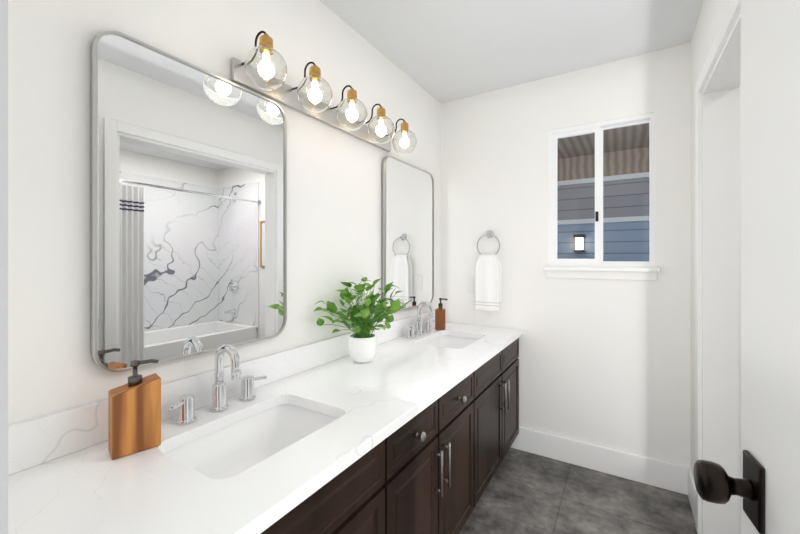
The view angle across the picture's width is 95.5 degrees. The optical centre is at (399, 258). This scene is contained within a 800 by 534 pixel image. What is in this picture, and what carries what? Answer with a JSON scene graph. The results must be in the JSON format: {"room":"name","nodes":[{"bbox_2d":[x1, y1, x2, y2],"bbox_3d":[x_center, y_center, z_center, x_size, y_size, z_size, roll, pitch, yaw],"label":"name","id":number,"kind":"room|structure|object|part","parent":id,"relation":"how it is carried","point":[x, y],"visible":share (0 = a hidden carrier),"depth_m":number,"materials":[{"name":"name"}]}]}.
{"room":"bathroom","nodes":[
{"label":"bathroom","id":0,"kind":"room"},
{"bbox_2d":[8,0,440,424],"bbox_3d":[-0.374,0.057,1.736,0.120,2.440,2.655,0,0,32],"label":"wall","id":1,"kind":"structure","parent":0,"point":[334,207],"depth_m":1.11,"materials":[{"name":"white paint"}]},
{"bbox_2d":[90,31,286,371],"bbox_3d":[-0.623,-0.149,1.187,0.028,0.905,0.615,0,0,32],"label":"mirror","id":2,"kind":"object","parent":1,"relation":"attached to","point":[188,209],"visible":0.96,"depth_m":1.10,"materials":[{"name":"silver metal"}]},
{"bbox_2d":[8,315,415,472],"bbox_3d":[-0.314,0.424,1.699,0.019,0.104,2.412,0,0,32],"label":"backsplash","id":3,"kind":"structure","parent":1,"relation":"attached to","point":[35,441],"depth_m":0.94,"materials":[{"name":"white stone"}]},
{"bbox_2d":[231,31,416,154],"bbox_3d":[-0.244,-0.672,1.628,0.212,0.203,1.044,0,0,32],"label":"vanity light bar","id":4,"kind":"object","parent":1,"relation":"attached to","point":[262,69],"visible":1,"depth_m":1.42,"materials":[{"name":"clear glass"}]},
{"bbox_3d":[-0.450,-0.635,1.222,0.136,0.131,0.136,0,0,32],"label":"vanity light sconce globe bulb","id":5,"kind":"part","parent":4,"relation":"part of","materials":[{"name":"clear glass"}]},
{"bbox_3d":[-0.331,-0.635,1.415,0.136,0.131,0.136,0,0,32],"label":"vanity light sconce globe bulb","id":6,"kind":"part","parent":4,"relation":"part of","materials":[{"name":"clear glass"}]},
{"bbox_3d":[-0.212,-0.635,1.608,0.136,0.131,0.136,0,0,32],"label":"vanity light sconce globe bulb","id":7,"kind":"part","parent":4,"relation":"part of","materials":[{"name":"clear glass"}]},
{"bbox_3d":[-0.093,-0.635,1.802,0.136,0.131,0.136,0,0,32],"label":"vanity light sconce globe bulb","id":8,"kind":"part","parent":4,"relation":"part of","materials":[{"name":"clear glass"}]},
{"bbox_3d":[0.026,-0.635,1.995,0.136,0.131,0.136,0,0,32],"label":"vanity light sconce globe bulb","id":9,"kind":"part","parent":4,"relation":"part of","materials":[{"name":"clear glass"}]},
{"bbox_2d":[382,156,433,310],"bbox_3d":[0.068,-0.138,2.312,0.028,0.905,0.615,0,0,32],"label":"mirror","id":10,"kind":"object","parent":1,"relation":"attached to","point":[408,229],"visible":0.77,"depth_m":2.26,"materials":[{"name":"silver metal"}]},
{"bbox_2d":[319,0,703,103],"bbox_3d":[1.143,-1.213,0.624,3.870,0.100,3.660,0,0,32],"label":"ceiling","id":11,"kind":"structure","parent":0,"point":[442,51],"depth_m":1.89,"materials":[{"name":"paint"}]},
{"bbox_2d":[441,43,690,467],"bbox_3d":[1.021,0.057,2.366,1.598,2.440,0.120,0,0,32],"label":"wall","id":12,"kind":"structure","parent":0,"point":[605,363],"depth_m":2.25,"materials":[{"name":"white paint"}]},
{"bbox_2d":[475,230,500,311],"bbox_3d":[0.610,0.083,2.506,0.165,0.556,0.070,0,0,32],"label":"towel ring","id":13,"kind":"object","parent":12,"relation":"attached to","point":[488,282],"visible":1,"depth_m":2.48,"materials":[{"name":"white fabric"}]},
{"bbox_2d":[543,112,659,280],"bbox_3d":[1.202,-0.349,2.202,0.607,0.948,0.120,0,0,32],"label":"window","id":14,"kind":"structure","parent":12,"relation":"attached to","point":[597,267],"depth_m":2.20,"materials":[{"name":"plastic"}]},
{"bbox_2d":[511,427,694,502],"bbox_3d":[1.147,1.202,2.209,0.978,0.150,0.015,0,0,32],"label":"baseboard","id":15,"kind":"structure","parent":12,"relation":"attached to","point":[677,478],"depth_m":2.14,"materials":[{"name":"white paint"}]},
{"bbox_2d":[459,447,696,533],"bbox_3d":[1.143,1.327,0.624,3.870,0.100,3.660,0,0,32],"label":"floor","id":16,"kind":"structure","parent":0,"point":[524,492],"depth_m":1.88,"materials":[{"name":"tile"}]},
{"bbox_2d":[252,333,521,533],"bbox_3d":[-0.060,0.895,1.542,0.615,0.765,2.412,0,0,32],"label":"bathroom vanity","id":17,"kind":"object","parent":16,"relation":"on","point":[412,427],"depth_m":1.29,"materials":[{"name":"brown wood"}]},
{"bbox_2d":[8,322,521,533],"bbox_3d":[-0.069,0.494,1.548,0.595,0.034,2.412,0,0,32],"label":"countertop","id":18,"kind":"structure","parent":17,"relation":"on","point":[85,491],"depth_m":0.84,"materials":[{"name":"white stone"}]},
{"bbox_2d":[108,359,160,459],"bbox_3d":[-0.664,0.366,0.911,0.100,0.220,0.062,0,0,-44],"label":"soap dispenser","id":19,"kind":"object","parent":18,"relation":"on","point":[134,414],"visible":1,"depth_m":0.89,"materials":[{"name":"brown wood"}]},
{"bbox_2d":[161,344,267,424],"bbox_3d":[-0.539,0.371,1.129,0.131,0.211,0.321,0,0,32],"label":"faucet","id":20,"kind":"object","parent":18,"relation":"on","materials":[{"name":"silver metal"}]},
{"bbox_2d":[164,397,343,480],"bbox_3d":[-0.393,0.586,1.028,0.354,0.174,0.484,0,0,32],"label":"sink","id":21,"kind":"object","parent":18,"relation":"in","point":[221,451],"depth_m":1.16,"materials":[{"name":"white ceramic"}]},
{"bbox_2d":[313,276,411,362],"bbox_3d":[-0.128,0.281,1.629,0.352,0.391,0.548,0,0,32],"label":"potted plant","id":22,"kind":"object","parent":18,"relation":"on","point":[362,344],"visible":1,"depth_m":1.63,"materials":[{"name":"plant"}]},
{"bbox_2d":[404,301,434,336],"bbox_3d":[0.152,0.371,2.254,0.131,0.211,0.321,0,0,32],"label":"faucet","id":23,"kind":"object","parent":18,"relation":"on","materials":[{"name":"silver metal"}]},
{"bbox_2d":[435,298,447,329],"bbox_3d":[0.278,0.371,2.432,0.082,0.210,0.068,0,0,12],"label":"bottle","id":24,"kind":"object","parent":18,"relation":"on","point":[440,317],"visible":1,"depth_m":2.40,"materials":[{"name":"brown plastic"}]},
{"bbox_2d":[420,333,479,348],"bbox_3d":[0.304,0.586,2.161,0.354,0.174,0.484,0,0,32],"label":"sink","id":25,"kind":"object","parent":18,"relation":"in","point":[453,340],"depth_m":2.36,"materials":[{"name":"white ceramic"}]},
{"bbox_2d":[691,0,730,476],"bbox_3d":[0.955,0.057,0.848,0.120,2.440,2.535,0,0,32],"label":"wall","id":26,"kind":"structure","parent":0,"point":[711,17],"depth_m":1.85,"materials":[{"name":"white paint"}]},
{"bbox_2d":[695,0,740,533],"bbox_3d":[1.129,0.226,1.131,0.156,2.102,1.304,0,0,32],"label":"door frame","id":27,"kind":"structure","parent":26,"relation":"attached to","point":[718,262],"depth_m":1.62,"materials":[{"name":"white paint"}]},
{"bbox_3d":[-0.358,0.057,0.237,1.478,2.440,0.120,0,0,32],"label":"wall","id":28,"kind":"structure","parent":0,"visible":0},
{"bbox_2d":[0,0,7,533],"bbox_3d":[-0.094,0.226,0.085,0.862,2.102,0.140,0,0,32],"label":"trim","id":29,"kind":"structure","parent":28,"relation":"attached to","point":[3,266],"depth_m":0.32,"materials":[{"name":"paint"}]},
{"bbox_2d":[741,0,799,533],"bbox_3d":[0.443,0.256,0.271,0.047,2.018,0.751,0,0,25],"label":"entry door","id":30,"kind":"structure","parent":28,"relation":"in","point":[770,236],"depth_m":0.52,"materials":[{"name":"white paint"}]},
{"bbox_2d":[694,450,764,533],"bbox_3d":[0.578,0.362,0.573,0.183,0.100,0.094,0,0,25],"label":"door knob","id":31,"kind":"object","parent":30,"relation":"attached to","point":[715,483],"depth_m":0.56,"materials":[{"name":"black metal"}]},
{"label":"outside","id":32,"kind":"structure","parent":0,"visible":0},
{"bbox_2d":[558,123,648,261],"bbox_3d":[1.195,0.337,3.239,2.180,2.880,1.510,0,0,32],"label":"house exterior","id":33,"kind":"structure","parent":32,"point":[626,244],"depth_m":3.47,"materials":[{"name":"blue wood"}]},
{"bbox_2d":[573,234,585,251],"bbox_3d":[1.776,-0.148,3.591,0.100,0.170,0.099,0,0,32],"label":"lantern","id":34,"kind":"object","parent":33,"relation":"attached to","point":[577,240],"depth_m":3.56,"materials":[{"name":"white glass"}]}
]}

